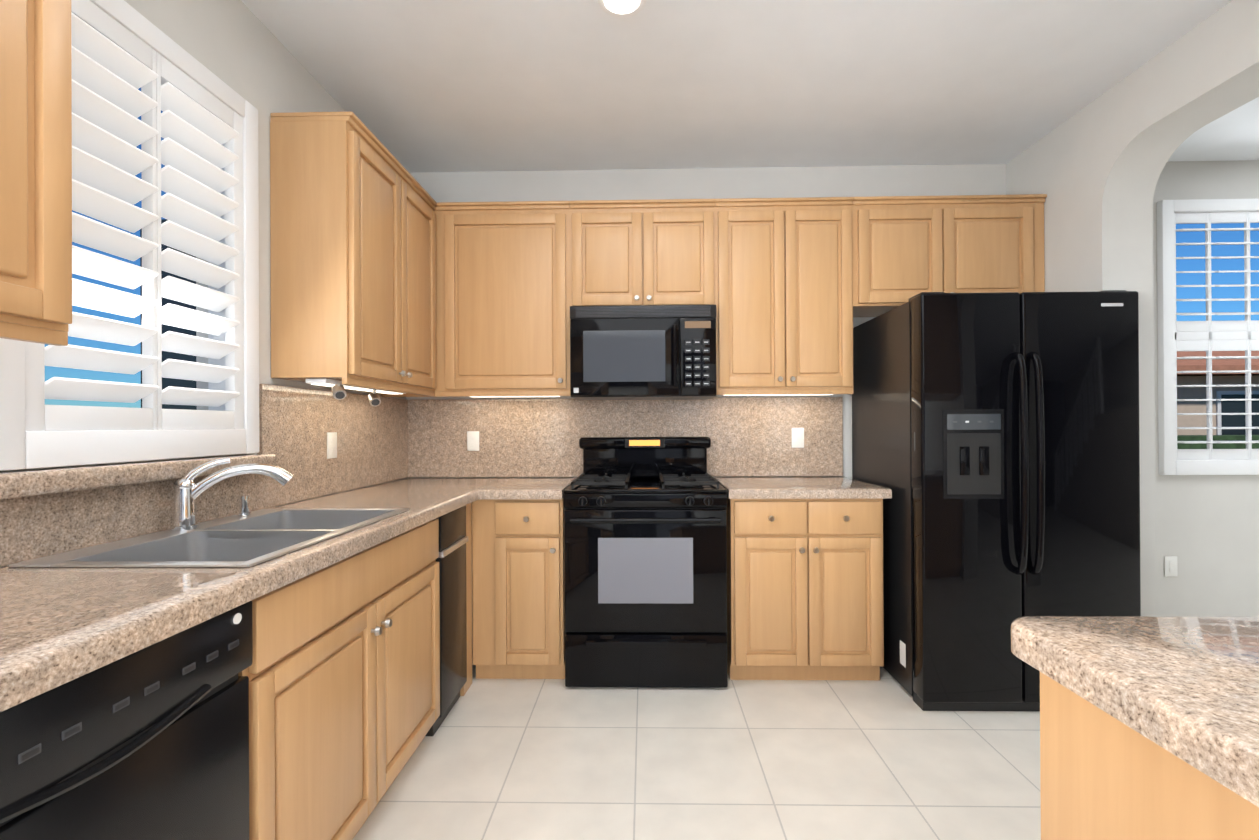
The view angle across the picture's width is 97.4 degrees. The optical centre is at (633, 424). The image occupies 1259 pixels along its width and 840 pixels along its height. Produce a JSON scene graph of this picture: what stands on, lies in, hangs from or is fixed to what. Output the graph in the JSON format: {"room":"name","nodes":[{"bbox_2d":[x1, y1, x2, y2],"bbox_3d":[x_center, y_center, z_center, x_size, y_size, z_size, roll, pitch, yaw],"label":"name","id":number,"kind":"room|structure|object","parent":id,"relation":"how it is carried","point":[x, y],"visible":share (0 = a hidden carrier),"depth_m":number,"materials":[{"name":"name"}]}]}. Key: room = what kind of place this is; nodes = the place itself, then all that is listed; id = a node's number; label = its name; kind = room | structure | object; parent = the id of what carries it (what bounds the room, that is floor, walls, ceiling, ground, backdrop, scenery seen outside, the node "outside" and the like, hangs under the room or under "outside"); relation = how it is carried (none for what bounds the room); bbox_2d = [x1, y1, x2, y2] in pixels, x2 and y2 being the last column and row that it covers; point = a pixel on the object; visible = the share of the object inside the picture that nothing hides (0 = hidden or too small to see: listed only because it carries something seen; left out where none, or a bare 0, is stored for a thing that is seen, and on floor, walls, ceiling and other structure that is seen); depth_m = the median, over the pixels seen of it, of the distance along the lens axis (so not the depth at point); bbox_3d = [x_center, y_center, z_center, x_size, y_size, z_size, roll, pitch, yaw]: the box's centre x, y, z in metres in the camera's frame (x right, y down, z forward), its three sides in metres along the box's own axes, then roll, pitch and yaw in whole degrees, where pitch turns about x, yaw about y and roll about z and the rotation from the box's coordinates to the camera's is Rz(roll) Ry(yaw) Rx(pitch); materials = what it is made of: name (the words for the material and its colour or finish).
{"room":"kitchen","nodes":[
{"label":"kitchen","id":0,"kind":"room"},
{"bbox_2d":[0,0,405,471],"bbox_3d":[-1.480,-0.128,-0.189,0.160,2.700,7.450,0,0,1],"label":"wall","id":1,"kind":"structure","parent":0,"point":[239,47],"depth_m":2.01,"materials":[{"name":"paint"}]},
{"bbox_2d":[0,0,71,339],"bbox_3d":[-1.230,-0.665,0.593,0.309,0.975,0.946,0,0,1],"label":"upper cabinet","id":2,"kind":"object","parent":1,"relation":"attached to","point":[35,175],"depth_m":1.00,"materials":[{"name":"brown wood"}]},
{"bbox_2d":[0,0,258,470],"bbox_3d":[-1.393,-0.507,1.558,0.148,1.215,0.805,0,0,1],"label":"window shutters","id":3,"kind":"object","parent":1,"relation":"attached to","point":[204,124],"visible":0.83,"depth_m":1.54,"materials":[{"name":"white paint"}]},
{"bbox_2d":[270,111,436,396],"bbox_3d":[-1.177,-0.656,2.493,0.336,1.018,0.864,0,0,1],"label":"upper cabinet","id":4,"kind":"object","parent":1,"relation":"attached to","point":[353,203],"visible":0.98,"depth_m":2.07,"materials":[{"name":"brown wood"}]},
{"bbox_2d":[332,382,346,399],"bbox_3d":[-1.094,-0.123,2.058,0.044,0.065,0.058,0,0,-38],"label":"light","id":5,"kind":"object","parent":4,"relation":"attached to","point":[338,391],"depth_m":2.05,"materials":[{"name":"silver metal"}]},
{"bbox_2d":[306,378,405,393],"bbox_3d":[-1.186,-0.161,2.430,0.080,0.021,0.700,0,0,1],"label":"under-cabinet light","id":6,"kind":"object","parent":4,"relation":"attached to","point":[323,382],"depth_m":2.16,"materials":[{"name":"white paint"}]},
{"bbox_2d":[368,389,380,405],"bbox_3d":[-1.089,-0.115,2.328,0.044,0.080,0.058,0,0,-38],"label":"light","id":7,"kind":"object","parent":4,"relation":"attached to","point":[374,399],"depth_m":2.32,"materials":[{"name":"silver metal"}]},
{"bbox_2d":[0,384,842,566],"bbox_3d":[-0.104,0.071,1.271,2.524,0.451,3.867,0,0,1],"label":"backsplash","id":8,"kind":"structure","parent":1,"relation":"attached to","point":[45,512],"depth_m":2.97,"materials":[{"name":"beige stone"}]},
{"bbox_2d":[327,432,336,458],"bbox_3d":[-1.318,0.092,2.422,0.008,0.114,0.070,0,0,1],"label":"electrical outlet","id":9,"kind":"object","parent":8,"relation":"attached to","point":[331,444],"visible":1,"depth_m":2.41,"materials":[{"name":"white plastic"}]},
{"bbox_2d":[467,431,478,450],"bbox_3d":[-0.925,0.097,3.197,0.070,0.114,0.008,0,0,1],"label":"electrical outlet","id":10,"kind":"object","parent":8,"relation":"attached to","point":[472,440],"visible":1,"depth_m":3.19,"materials":[{"name":"white plastic"}]},
{"bbox_2d":[792,428,803,447],"bbox_3d":[0.940,0.077,3.158,0.070,0.114,0.008,0,0,1],"label":"electrical outlet","id":11,"kind":"object","parent":8,"relation":"attached to","point":[797,437],"visible":1,"depth_m":3.16,"materials":[{"name":"white plastic"}]},
{"bbox_2d":[353,635,1040,839],"bbox_3d":[2.079,1.253,-0.265,7.545,0.100,7.450,0,0,1],"label":"floor","id":12,"kind":"structure","parent":0,"point":[885,757],"depth_m":1.96,"materials":[{"name":"tile"}]},
{"bbox_2d":[0,601,252,839],"bbox_3d":[-1.056,0.788,0.826,0.597,0.868,0.598,0,0,1],"label":"dishwasher","id":13,"kind":"object","parent":12,"relation":"on","point":[150,742],"visible":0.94,"depth_m":0.87,"materials":[{"name":"glossy black plastic"},{"name":"black enameled metal"}]},
{"bbox_2d":[238,563,439,839],"bbox_3d":[-1.057,0.894,1.650,0.593,0.660,1.040,0,0,1],"label":"base cabinet","id":14,"kind":"object","parent":12,"relation":"on","point":[342,672],"depth_m":1.44,"materials":[{"name":"brown wood"}]},
{"bbox_2d":[425,505,467,735],"bbox_3d":[-1.032,0.791,2.335,0.583,0.868,0.320,0,0,1],"label":"trash compactor","id":15,"kind":"object","parent":12,"relation":"on","point":[453,540],"visible":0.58,"depth_m":2.30,"materials":[{"name":"glossy black plastic"},{"name":"black enameled metal"},{"name":"stainless steel"}]},
{"bbox_2d":[472,499,564,678],"bbox_3d":[-0.540,0.788,2.889,0.431,0.872,0.645,0,0,1],"label":"base cabinet","id":16,"kind":"object","parent":12,"relation":"on","point":[518,580],"visible":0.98,"depth_m":2.60,"materials":[{"name":"brown wood"}]},
{"bbox_2d":[0,477,499,711],"bbox_3d":[-1.057,0.326,1.290,0.617,0.046,3.867,0,0,1],"label":"countertop","id":17,"kind":"structure","parent":16,"relation":"on","point":[59,626],"depth_m":1.00,"materials":[{"name":"beige stone"}]},
{"bbox_2d":[8,508,408,566],"bbox_3d":[-1.057,0.393,1.561,0.521,0.192,0.790,0,0,1],"label":"double-bowl sink","id":18,"kind":"object","parent":17,"relation":"in","point":[255,537],"visible":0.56,"depth_m":1.55,"materials":[{"name":"silver metal"}]},
{"bbox_2d":[236,495,250,515],"bbox_3d":[-1.270,0.265,1.806,0.040,0.064,0.040,0,0,1],"label":"soap dispenser","id":19,"kind":"object","parent":18,"relation":"on","point":[243,505],"visible":1,"depth_m":1.79,"materials":[{"name":"silver metal"}]},
{"bbox_2d":[170,458,292,530],"bbox_3d":[-1.177,0.197,1.635,0.295,0.198,0.064,0,0,-36],"label":"chrome faucet","id":20,"kind":"object","parent":17,"relation":"on","point":[188,491],"visible":1,"depth_m":1.58,"materials":[{"name":"silver metal"}]},
{"bbox_2d":[480,477,576,499],"bbox_3d":[-0.513,0.327,2.892,0.378,0.046,0.642,0,0,1],"label":"countertop","id":21,"kind":"structure","parent":16,"relation":"on","point":[507,487],"depth_m":2.62,"materials":[{"name":"beige stone"}]},
{"bbox_2d":[563,436,727,687],"bbox_3d":[0.062,0.645,2.828,0.755,1.150,0.700,0,0,1],"label":"gas range","id":22,"kind":"object","parent":12,"relation":"on","point":[645,544],"visible":1,"depth_m":2.54,"materials":[{"name":"black metal"}]},
{"bbox_2d":[727,498,883,679],"bbox_3d":[0.819,0.781,2.861,0.708,0.872,0.645,0,0,1],"label":"base cabinet","id":23,"kind":"object","parent":12,"relation":"on","point":[804,589],"visible":0.98,"depth_m":2.57,"materials":[{"name":"brown wood"}]},
{"bbox_2d":[713,476,891,498],"bbox_3d":[0.820,0.320,2.864,0.744,0.046,0.642,0,0,1],"label":"countertop","id":24,"kind":"structure","parent":23,"relation":"on","point":[788,487],"depth_m":2.56,"materials":[{"name":"beige stone"}]},
{"bbox_2d":[852,290,1140,710],"bbox_3d":[1.669,0.323,2.667,0.899,1.777,0.867,0,0,1],"label":"refrigerator","id":25,"kind":"object","parent":12,"relation":"on","point":[996,443],"visible":0.98,"depth_m":2.31,"materials":[{"name":"black metal"}]},
{"bbox_2d":[1040,672,1258,839],"bbox_3d":[1.333,0.772,0.187,1.491,0.872,1.222,0,0,1],"label":"base cabinet","id":26,"kind":"object","parent":12,"relation":"on","point":[1104,775],"depth_m":0.68,"materials":[{"name":"brown wood"}]},
{"bbox_2d":[1011,616,1258,806],"bbox_3d":[1.311,0.310,0.188,1.531,0.046,1.300,0,0,1],"label":"countertop","id":27,"kind":"structure","parent":26,"relation":"on","point":[1185,689],"depth_m":0.66,"materials":[{"name":"beige stone"}]},
{"bbox_2d":[241,0,1258,172],"bbox_3d":[2.064,-1.547,-0.259,7.545,0.100,7.450,0,0,1],"label":"ceiling","id":28,"kind":"structure","parent":0,"point":[418,86],"depth_m":2.36,"materials":[{"name":"paint"}]},
{"bbox_2d":[598,0,645,17],"bbox_3d":[-0.039,-1.476,1.919,0.170,0.011,0.170,0,0,1],"label":"recessed light","id":29,"kind":"object","parent":28,"relation":"in","point":[622,8],"visible":1,"depth_m":1.95,"materials":[{"name":"white paint"}]},
{"bbox_2d":[406,160,1258,634],"bbox_3d":[2.293,-0.140,3.239,7.245,2.700,0.160,0,0,1],"label":"wall","id":30,"kind":"structure","parent":0,"point":[1208,530],"depth_m":3.15,"materials":[{"name":"paint"}]},
{"bbox_2d":[381,202,468,396],"bbox_3d":[-1.134,-0.660,3.066,0.400,0.975,0.324,0,0,1],"label":"upper cabinet","id":31,"kind":"object","parent":30,"relation":"attached to","point":[446,212],"depth_m":2.91,"materials":[{"name":"brown wood"}]},
{"bbox_2d":[457,200,584,396],"bbox_3d":[-0.625,-0.663,3.056,0.722,0.975,0.324,0,0,1],"label":"upper cabinet","id":32,"kind":"object","parent":30,"relation":"attached to","point":[521,265],"depth_m":2.90,"materials":[{"name":"brown wood"}]},
{"bbox_2d":[476,396,559,396],"bbox_3d":[-0.653,-0.163,3.059,0.530,0.021,0.080,0,0,1],"label":"under-cabinet light","id":33,"kind":"object","parent":32,"relation":"attached to","point":[476,396],"depth_m":3.03,"materials":[{"name":"white paint"}]},
{"bbox_2d":[585,199,720,309],"bbox_3d":[0.053,-0.881,3.042,0.764,0.545,0.324,0,0,1],"label":"upper cabinet","id":34,"kind":"object","parent":30,"relation":"attached to","point":[655,251],"depth_m":2.88,"materials":[{"name":"brown wood"}]},
{"bbox_2d":[570,305,716,399],"bbox_3d":[0.054,-0.373,2.975,0.746,0.464,0.409,0,0,1],"label":"microwave","id":35,"kind":"object","parent":34,"relation":"attached to","point":[649,352],"visible":1,"depth_m":2.80,"materials":[{"name":"black"}]},
{"bbox_2d":[716,197,856,393],"bbox_3d":[0.759,-0.670,3.027,0.774,0.975,0.324,0,0,1],"label":"upper cabinet","id":36,"kind":"object","parent":30,"relation":"attached to","point":[790,288],"depth_m":2.87,"materials":[{"name":"brown wood"}]},
{"bbox_2d":[724,395,761,395],"bbox_3d":[0.606,-0.169,3.051,0.208,0.021,0.024,0,0,1],"label":"under-cabinet light","id":37,"kind":"object","parent":36,"relation":"attached to","point":[724,395],"depth_m":3.05,"materials":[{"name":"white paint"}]},
{"bbox_2d":[790,394,832,394],"bbox_3d":[0.963,-0.171,2.986,0.233,0.021,0.027,0,0,1],"label":"under-cabinet light","id":38,"kind":"object","parent":36,"relation":"attached to","point":[790,394],"depth_m":3.00,"materials":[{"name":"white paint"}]},
{"bbox_2d":[857,194,1046,316],"bbox_3d":[1.636,-0.890,3.010,0.984,0.545,0.324,0,0,1],"label":"upper cabinet","id":39,"kind":"object","parent":30,"relation":"attached to","point":[908,246],"depth_m":2.85,"materials":[{"name":"brown wood"}]},
{"bbox_2d":[1164,556,1177,575],"bbox_3d":[3.049,0.806,3.136,0.070,0.114,0.008,0,0,1],"label":"electrical outlet","id":40,"kind":"object","parent":30,"relation":"attached to","point":[1170,565],"visible":1,"depth_m":3.13,"materials":[{"name":"white plastic"}]},
{"bbox_2d":[1157,199,1258,474],"bbox_3d":[3.912,-0.494,3.150,1.860,1.550,0.153,0,0,1],"label":"window shutters","id":41,"kind":"object","parent":30,"relation":"attached to","point":[1208,335],"visible":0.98,"depth_m":3.12,"materials":[{"name":"white paint"}]},
{"bbox_2d":[1006,0,1258,615],"bbox_3d":[2.181,-0.148,-0.265,0.225,2.700,6.850,0,0,1],"label":"wall","id":42,"kind":"structure","parent":0,"point":[1093,169],"depth_m":2.50,"materials":[{"name":"paint"}]},
{"label":"outside","id":43,"kind":"structure","parent":0,"visible":0},
{"bbox_3d":[5.265,1.770,14.846,70.000,0.100,90.000,0,0,1],"label":"ground","id":44,"kind":"structure","parent":43,"visible":0},
{"bbox_2d":[140,219,196,409],"bbox_3d":[-9.372,-1.466,9.153,4.000,6.500,30.000,0,0,1],"label":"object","id":45,"kind":"object","parent":44,"relation":"on","point":[167,382],"depth_m":12.68,"materials":[{"name":"grey"}]},
{"bbox_2d":[1177,435,1258,448],"bbox_3d":[17.186,0.924,11.102,22.000,1.450,1.000,0,0,1],"label":"hedge","id":46,"kind":"object","parent":44,"relation":"on","point":[1215,438],"depth_m":10.72,"materials":[{"name":"green plant"}]},
{"bbox_2d":[1177,351,1258,434],"bbox_3d":[17.833,-0.472,18.593,20.000,4.270,9.200,0,0,1],"label":"house","id":47,"kind":"structure","parent":44,"relation":"on","point":[1217,393],"depth_m":14.64,"materials":[{"name":"grey"}]}
]}

